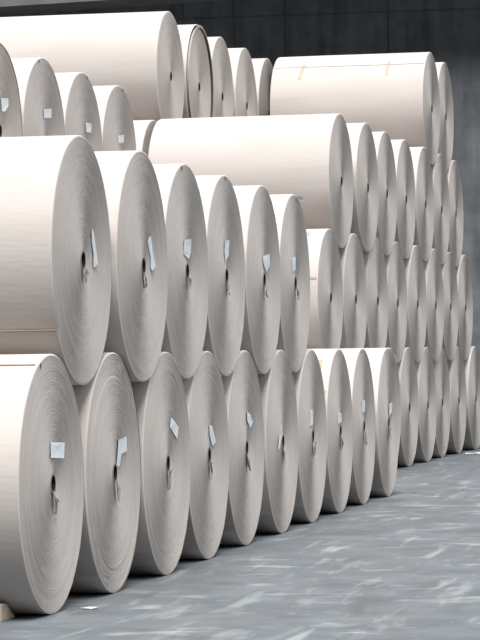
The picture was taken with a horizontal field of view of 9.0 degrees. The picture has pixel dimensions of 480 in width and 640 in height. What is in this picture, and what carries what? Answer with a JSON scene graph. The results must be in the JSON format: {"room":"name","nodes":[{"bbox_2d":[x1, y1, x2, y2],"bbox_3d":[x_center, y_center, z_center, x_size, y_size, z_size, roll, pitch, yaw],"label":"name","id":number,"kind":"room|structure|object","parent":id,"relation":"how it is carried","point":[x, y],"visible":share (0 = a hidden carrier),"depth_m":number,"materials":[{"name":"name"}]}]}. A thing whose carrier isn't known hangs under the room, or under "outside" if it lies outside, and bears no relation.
{"room":"paper roll warehouse","nodes":[
{"label":"paper roll warehouse","id":0,"kind":"room"},
{"bbox_2d":[0,444,479,639],"bbox_3d":[6.340,1.510,25.602,70.000,0.200,27.700,-1,-1,11],"label":"floor","id":1,"kind":"structure","parent":0,"point":[404,564],"depth_m":16.25,"materials":[{"name":"concrete"}]},
{"bbox_2d":[0,604,13,621],"bbox_3d":[-1.227,1.367,14.375,0.280,0.085,0.230,-1,-1,11],"label":"chock","id":2,"kind":"object","parent":1,"relation":"on","point":[5,612],"visible":1,"depth_m":14.30,"materials":[{"name":"brown wood"}]},
{"bbox_2d":[0,354,83,613],"bbox_3d":[-1.717,0.797,14.794,1.730,1.246,1.248,-1,-1,11],"label":"paper roll","id":3,"kind":"object","parent":1,"relation":"on","point":[42,468],"visible":1,"depth_m":14.41,"materials":[{"name":"white paper"}]},
{"bbox_2d":[0,135,111,384],"bbox_3d":[-1.607,-0.286,15.418,1.725,1.248,1.247,-1,-1,11],"label":"paper roll","id":4,"kind":"object","parent":3,"relation":"on","point":[56,265],"visible":1,"depth_m":14.87,"materials":[{"name":"white paper"}]},
{"bbox_2d":[69,352,140,592],"bbox_3d":[-1.472,0.804,16.019,1.727,1.248,1.247,-1,-1,11],"label":"paper roll","id":5,"kind":"object","parent":1,"relation":"on","point":[106,405],"visible":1,"depth_m":15.74,"materials":[{"name":"white paper"}]},
{"bbox_2d":[94,150,167,381],"bbox_3d":[-1.344,-0.278,16.639,1.724,1.248,1.248,-1,-1,11],"label":"paper roll","id":6,"kind":"object","parent":5,"relation":"on","point":[139,277],"visible":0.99,"depth_m":16.32,"materials":[{"name":"white paper"}]},
{"bbox_2d":[128,352,190,574],"bbox_3d":[-1.224,0.813,17.245,1.730,1.248,1.248,-1,-1,11],"label":"paper roll","id":7,"kind":"object","parent":1,"relation":"on","point":[161,405],"visible":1,"depth_m":16.97,"materials":[{"name":"white paper"}]},
{"bbox_2d":[152,163,208,378],"bbox_3d":[-1.126,-0.270,17.870,1.732,1.248,1.248,-1,-1,11],"label":"paper roll","id":8,"kind":"object","parent":7,"relation":"on","point":[186,237],"visible":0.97,"depth_m":17.64,"materials":[{"name":"white paper"}]},
{"bbox_2d":[179,351,228,558],"bbox_3d":[-1.006,0.822,18.476,1.729,1.248,1.248,-1,-1,11],"label":"paper roll","id":9,"kind":"object","parent":1,"relation":"on","point":[204,391],"visible":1,"depth_m":18.25,"materials":[{"name":"white paper"}]},
{"bbox_2d":[195,175,244,375],"bbox_3d":[-0.906,-0.261,19.100,1.727,1.248,1.247,-1,-1,11],"label":"paper roll","id":10,"kind":"object","parent":9,"relation":"on","point":[226,259],"visible":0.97,"depth_m":18.87,"materials":[{"name":"white paper"}]},
{"bbox_2d":[219,350,263,544],"bbox_3d":[-0.777,0.829,19.704,1.733,1.248,1.247,-1,-1,11],"label":"paper roll","id":11,"kind":"object","parent":1,"relation":"on","point":[241,388],"visible":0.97,"depth_m":19.46,"materials":[{"name":"white paper"}]},
{"bbox_2d":[233,185,280,373],"bbox_3d":[-0.661,-0.253,20.326,1.731,1.248,1.248,-1,-1,11],"label":"paper roll","id":12,"kind":"object","parent":11,"relation":"on","point":[257,215],"visible":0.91,"depth_m":20.04,"materials":[{"name":"white paper"}]},
{"bbox_2d":[255,350,297,532],"bbox_3d":[-0.532,0.838,20.931,1.726,1.248,1.248,-1,-1,11],"label":"paper roll","id":13,"kind":"object","parent":1,"relation":"on","point":[277,387],"visible":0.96,"depth_m":20.64,"materials":[{"name":"white paper"}]},
{"bbox_2d":[290,349,326,522],"bbox_3d":[-0.296,0.846,22.159,1.731,1.248,1.248,-1,-1,11],"label":"paper roll","id":14,"kind":"object","parent":1,"relation":"on","point":[308,381],"visible":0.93,"depth_m":21.89,"materials":[{"name":"white paper"}]},
{"bbox_2d":[270,194,309,371],"bbox_3d":[-0.431,-0.244,21.555,1.734,1.248,1.248,-1,-1,11],"label":"paper roll","id":15,"kind":"object","parent":14,"relation":"on","point":[291,228],"visible":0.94,"depth_m":21.32,"materials":[{"name":"white paper"}]},
{"bbox_2d":[312,349,352,512],"bbox_3d":[-0.057,0.854,23.386,1.732,1.248,1.248,-1,-1,11],"label":"paper roll","id":16,"kind":"object","parent":1,"relation":"on","point":[338,401],"visible":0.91,"depth_m":23.09,"materials":[{"name":"white paper"}]},
{"bbox_2d":[340,348,374,503],"bbox_3d":[0.171,0.863,24.614,1.732,1.248,1.248,-1,-1,11],"label":"paper roll","id":17,"kind":"object","parent":1,"relation":"on","point":[358,364],"visible":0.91,"depth_m":24.34,"materials":[{"name":"white paper"}]},
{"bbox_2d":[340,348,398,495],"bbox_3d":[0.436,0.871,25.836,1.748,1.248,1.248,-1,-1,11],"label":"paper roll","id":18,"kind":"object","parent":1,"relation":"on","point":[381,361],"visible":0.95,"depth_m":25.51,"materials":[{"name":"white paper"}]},
{"bbox_2d":[388,348,400,452],"bbox_3d":[0.688,0.914,30.901,1.704,1.248,1.246,-1,-1,12],"label":"paper roll","id":19,"kind":"object","parent":1,"relation":"on","point":[390,349],"visible":0.06,"depth_m":31.19,"materials":[{"name":"white paper"}]},
{"bbox_2d":[397,347,418,466],"bbox_3d":[0.942,0.922,32.126,1.704,1.248,1.248,-1,-1,12],"label":"paper roll","id":20,"kind":"object","parent":1,"relation":"on","point":[406,366],"visible":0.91,"depth_m":31.88,"materials":[{"name":"white paper"}]},
{"bbox_2d":[384,241,406,362],"bbox_3d":[0.787,-0.169,31.525,1.704,1.248,1.246,-1,-1,12],"label":"paper roll","id":21,"kind":"object","parent":20,"relation":"on","point":[395,266],"visible":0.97,"depth_m":31.30,"materials":[{"name":"white paper"}]},
{"bbox_2d":[391,139,415,258],"bbox_3d":[0.909,-1.251,32.147,1.704,1.248,1.248,-1,-1,12],"label":"paper roll","id":22,"kind":"object","parent":21,"relation":"on","point":[406,200],"visible":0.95,"depth_m":31.89,"materials":[{"name":"white paper"}]},
{"bbox_2d":[404,245,426,361],"bbox_3d":[1.063,-0.161,32.746,1.704,1.248,1.248,-1,-1,12],"label":"paper roll","id":23,"kind":"object","parent":20,"relation":"on","point":[414,266],"visible":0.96,"depth_m":32.47,"materials":[{"name":"white paper"}]},
{"bbox_2d":[413,347,436,461],"bbox_3d":[1.209,0.930,33.347,1.704,1.248,1.248,-1,-1,12],"label":"paper roll","id":24,"kind":"object","parent":1,"relation":"on","point":[425,371],"visible":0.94,"depth_m":33.07,"materials":[{"name":"white paper"}]},
{"bbox_2d":[423,249,443,360],"bbox_3d":[1.333,-0.153,33.967,1.704,1.248,1.248,-1,-1,12],"label":"paper roll","id":25,"kind":"object","parent":24,"relation":"on","point":[434,292],"visible":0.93,"depth_m":33.71,"materials":[{"name":"white paper"}]},
{"bbox_2d":[409,147,433,261],"bbox_3d":[1.184,-1.244,33.366,1.704,1.248,1.246,-1,-1,12],"label":"paper roll","id":26,"kind":"object","parent":25,"relation":"on","point":[424,192],"visible":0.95,"depth_m":33.07,"materials":[{"name":"white paper"}]},
{"bbox_2d":[270,52,439,164],"bbox_3d":[1.291,-2.326,33.990,1.705,1.249,1.249,-1,-1,12],"label":"paper roll","id":27,"kind":"object","parent":26,"relation":"on","point":[396,94],"visible":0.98,"depth_m":33.45,"materials":[{"name":"white paper"}]},
{"bbox_2d":[431,154,449,263],"bbox_3d":[1.440,-1.236,34.590,1.704,1.248,1.248,-1,-1,12],"label":"paper roll","id":28,"kind":"object","parent":25,"relation":"on","point":[440,243],"visible":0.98,"depth_m":34.37,"materials":[{"name":"white paper"}]},
{"bbox_2d":[435,62,453,170],"bbox_3d":[1.529,-2.318,35.217,1.704,1.248,1.248,-1,-1,12],"label":"paper roll","id":29,"kind":"object","parent":28,"relation":"on","point":[445,149],"visible":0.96,"depth_m":35.04,"materials":[{"name":"white paper"}]},
{"bbox_2d":[431,348,449,457],"bbox_3d":[1.447,0.938,34.573,1.704,1.248,1.246,-1,-1,12],"label":"paper roll","id":30,"kind":"object","parent":1,"relation":"on","point":[441,370],"visible":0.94,"depth_m":34.37,"materials":[{"name":"white paper"}]},
{"bbox_2d":[446,347,465,453],"bbox_3d":[1.720,0.946,35.794,1.704,1.248,1.248,-1,-1,12],"label":"paper roll","id":31,"kind":"object","parent":1,"relation":"on","point":[456,368],"visible":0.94,"depth_m":35.49,"materials":[{"name":"white paper"}]},
{"bbox_2d":[441,252,457,360],"bbox_3d":[1.583,-0.145,35.191,1.704,1.248,1.246,-1,-1,12],"label":"paper roll","id":32,"kind":"object","parent":31,"relation":"on","point":[450,288],"visible":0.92,"depth_m":34.98,"materials":[{"name":"white paper"}]},
{"bbox_2d":[447,160,463,266],"bbox_3d":[1.688,-1.227,35.815,1.704,1.248,1.248,-1,-1,12],"label":"paper roll","id":33,"kind":"object","parent":32,"relation":"on","point":[455,244],"visible":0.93,"depth_m":35.62,"materials":[{"name":"white paper"}]},
{"bbox_2d":[455,255,472,359],"bbox_3d":[1.844,-0.137,36.414,1.704,1.248,1.248,-1,-1,12],"label":"paper roll","id":34,"kind":"object","parent":31,"relation":"on","point":[465,299],"visible":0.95,"depth_m":36.17,"materials":[{"name":"white paper"}]},
{"bbox_2d":[462,346,479,449],"bbox_3d":[2.013,0.953,37.011,1.704,1.248,1.248,-1,-1,12],"label":"paper roll","id":35,"kind":"object","parent":1,"relation":"on","point":[472,364],"visible":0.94,"depth_m":36.60,"materials":[{"name":"white paper"}]},
{"bbox_3d":[0.153,0.899,28.459,1.704,1.248,1.248,-1,-1,12],"label":"paper roll","id":36,"kind":"object","parent":1,"relation":"on","visible":0},
{"bbox_2d":[306,229,342,348],"bbox_3d":[-0.007,-0.191,27.860,1.704,1.248,1.248,-1,-1,12],"label":"paper roll","id":37,"kind":"object","parent":36,"relation":"on","point":[326,283],"visible":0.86,"depth_m":27.45,"materials":[{"name":"white paper"}]},
{"bbox_2d":[338,233,366,347],"bbox_3d":[0.265,-0.184,29.081,1.704,1.248,1.248,-1,-1,12],"label":"paper roll","id":38,"kind":"object","parent":36,"relation":"on","point":[351,255],"visible":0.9,"depth_m":28.80,"materials":[{"name":"white paper"}]},
{"bbox_2d":[148,113,352,247],"bbox_3d":[0.110,-1.274,28.482,1.704,1.248,1.248,-1,-1,12],"label":"paper roll","id":39,"kind":"object","parent":38,"relation":"on","point":[308,157],"visible":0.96,"depth_m":27.96,"materials":[{"name":"white paper"}]},
{"bbox_2d":[0,0,479,356],"bbox_3d":[8.946,-2.997,39.388,70.000,9.000,0.300,-1,-1,11],"label":"wall","id":40,"kind":"structure","parent":0,"point":[449,30],"depth_m":40.62,"materials":[{"name":"concrete"}]},
{"bbox_2d":[0,0,228,14],"bbox_3d":[-3.951,-4.582,41.303,44.000,2.044,0.880,-1,-1,11],"label":"trim","id":41,"kind":"structure","parent":40,"relation":"attached to","point":[6,6],"depth_m":40.87,"materials":[{"name":"grey metal"}]},
{"bbox_3d":[-1.460,-0.156,29.524,1.704,1.248,1.247,-1,-1,11],"label":"paper roll","id":42,"kind":"object","parent":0,"visible":0},
{"bbox_3d":[-1.356,-1.238,30.148,1.704,1.248,1.247,-1,-1,11],"label":"paper roll","id":43,"kind":"object","parent":42,"relation":"on","visible":0},
{"bbox_2d":[0,11,183,121],"bbox_3d":[-1.498,-2.329,29.546,1.704,1.248,1.248,-1,-1,11],"label":"paper roll","id":44,"kind":"object","parent":43,"relation":"on","point":[140,53],"visible":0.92,"depth_m":29.00,"materials":[{"name":"white paper"}]},
{"bbox_2d":[177,24,213,117],"bbox_3d":[-1.232,-2.322,30.767,1.726,1.248,1.246,-1,-1,11],"label":"paper roll","id":45,"kind":"object","parent":43,"relation":"on","point":[197,61],"visible":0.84,"depth_m":30.54,"materials":[{"name":"white paper"}]},
{"bbox_3d":[-0.745,-0.131,33.205,1.704,1.248,1.247,-1,-1,11],"label":"paper roll","id":46,"kind":"object","parent":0,"visible":0},
{"bbox_3d":[-0.641,-1.214,33.829,1.704,1.248,1.247,-1,-1,11],"label":"paper roll","id":47,"kind":"object","parent":46,"relation":"on","visible":0},
{"bbox_2d":[252,58,272,115],"bbox_3d":[-0.508,-2.297,34.446,1.704,1.248,1.247,-1,-1,11],"label":"paper roll","id":48,"kind":"object","parent":47,"relation":"on","point":[263,68],"visible":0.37,"depth_m":34.01,"materials":[{"name":"white paper"}]},
{"bbox_3d":[-2.726,0.861,20.206,1.704,1.248,1.246,-1,-1,11],"label":"paper roll","id":49,"kind":"object","parent":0,"visible":0},
{"bbox_3d":[-2.621,-0.221,20.830,1.704,1.248,1.248,-1,-1,11],"label":"paper roll","id":50,"kind":"object","parent":49,"relation":"on","visible":0},
{"bbox_2d":[0,43,22,136],"bbox_3d":[-2.502,-1.304,21.450,1.710,1.248,1.246,-1,-1,11],"label":"paper roll","id":51,"kind":"object","parent":50,"relation":"on","point":[10,105],"visible":0.58,"depth_m":21.55,"materials":[{"name":"white paper"}]},
{"bbox_3d":[-2.249,0.878,22.661,1.704,1.248,1.247,-1,-1,11],"label":"paper roll","id":52,"kind":"object","parent":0,"visible":0},
{"bbox_3d":[-2.383,-0.213,22.058,1.704,1.248,1.247,-1,-1,11],"label":"paper roll","id":53,"kind":"object","parent":52,"relation":"on","visible":0},
{"bbox_2d":[11,57,64,136],"bbox_3d":[-2.267,-1.296,22.679,1.709,1.248,1.248,-1,-1,11],"label":"paper roll","id":54,"kind":"object","parent":53,"relation":"on","point":[39,92],"visible":0.45,"depth_m":22.38,"materials":[{"name":"white paper"}]},
{"bbox_3d":[-2.145,-0.205,23.284,1.704,1.248,1.246,-1,-1,11],"label":"paper roll","id":55,"kind":"object","parent":52,"relation":"on","visible":0},
{"bbox_2d":[55,72,102,150],"bbox_3d":[-2.040,-1.287,23.908,1.711,1.248,1.248,-1,-1,11],"label":"paper roll","id":56,"kind":"object","parent":55,"relation":"on","point":[79,102],"visible":0.3,"depth_m":23.66,"materials":[{"name":"white paper"}]},
{"bbox_3d":[-2.011,0.886,23.887,1.704,1.248,1.246,-1,-1,11],"label":"paper roll","id":57,"kind":"object","parent":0,"visible":0},
{"bbox_3d":[-1.906,-0.197,24.511,1.704,1.248,1.248,-1,-1,11],"label":"paper roll","id":58,"kind":"object","parent":57,"relation":"on","visible":0},
{"bbox_2d":[92,85,135,150],"bbox_3d":[-1.810,-1.280,25.136,1.710,1.248,1.247,-1,-1,11],"label":"paper roll","id":59,"kind":"object","parent":58,"relation":"on","point":[116,119],"visible":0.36,"depth_m":24.84,"materials":[{"name":"white paper"}]},
{"bbox_3d":[-0.984,-0.140,31.978,1.704,1.248,1.248,-1,-1,11],"label":"paper roll","id":60,"kind":"object","parent":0,"visible":0},
{"bbox_3d":[-0.879,-1.222,32.602,1.704,1.248,1.248,-1,-1,11],"label":"paper roll","id":61,"kind":"object","parent":60,"relation":"on","visible":0},
{"bbox_2d":[227,48,256,116],"bbox_3d":[-0.760,-2.305,33.223,1.704,1.248,1.248,-1,-1,11],"label":"paper roll","id":62,"kind":"object","parent":61,"relation":"on","point":[244,83],"visible":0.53,"depth_m":32.91,"materials":[{"name":"white paper"}]},
{"bbox_3d":[-1.803,0.919,27.674,1.704,1.248,1.247,-1,-1,11],"label":"paper roll","id":63,"kind":"object","parent":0,"visible":0},
{"bbox_3d":[-1.699,-0.164,28.297,1.704,1.248,1.248,-1,-1,11],"label":"paper roll","id":64,"kind":"object","parent":63,"relation":"on","visible":0},
{"bbox_2d":[133,120,155,155],"bbox_3d":[-1.629,-1.246,28.928,1.704,1.248,1.248,-1,-1,11],"label":"paper roll","id":65,"kind":"object","parent":64,"relation":"on","point":[143,129],"visible":0.05,"depth_m":28.45,"materials":[{"name":"white paper"}]},
{"bbox_3d":[0.421,0.907,29.680,1.704,1.248,1.247,-1,-1,12],"label":"paper roll","id":66,"kind":"object","parent":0,"visible":0},
{"bbox_2d":[363,238,387,347],"bbox_3d":[0.528,-0.176,30.303,1.704,1.248,1.248,-1,-1,12],"label":"paper roll","id":67,"kind":"object","parent":66,"relation":"on","point":[374,260],"visible":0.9,"depth_m":30.06,"materials":[{"name":"white paper"}]},
{"bbox_2d":[346,123,378,251],"bbox_3d":[0.405,-1.267,29.697,1.704,1.248,1.246,-1,-1,12],"label":"paper roll","id":68,"kind":"object","parent":67,"relation":"on","point":[364,223],"visible":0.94,"depth_m":29.35,"materials":[{"name":"white paper"}]},
{"bbox_2d":[372,131,396,255],"bbox_3d":[0.649,-1.259,30.924,1.704,1.248,1.248,-1,-1,12],"label":"paper roll","id":69,"kind":"object","parent":67,"relation":"on","point":[387,210],"visible":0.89,"depth_m":30.70,"materials":[{"name":"white paper"}]},
{"bbox_3d":[-1.222,-0.148,30.751,1.704,1.248,1.246,-1,-1,11],"label":"paper roll","id":70,"kind":"object","parent":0,"visible":0},
{"bbox_3d":[-1.118,-1.231,31.374,1.704,1.248,1.246,-1,-1,11],"label":"paper roll","id":71,"kind":"object","parent":70,"relation":"on","visible":0},
{"bbox_2d":[207,37,233,116],"bbox_3d":[-1.016,-2.313,31.999,1.704,1.248,1.248,-1,-1,11],"label":"paper roll","id":72,"kind":"object","parent":71,"relation":"on","point":[221,64],"visible":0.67,"depth_m":31.82,"materials":[{"name":"white paper"}]}
]}

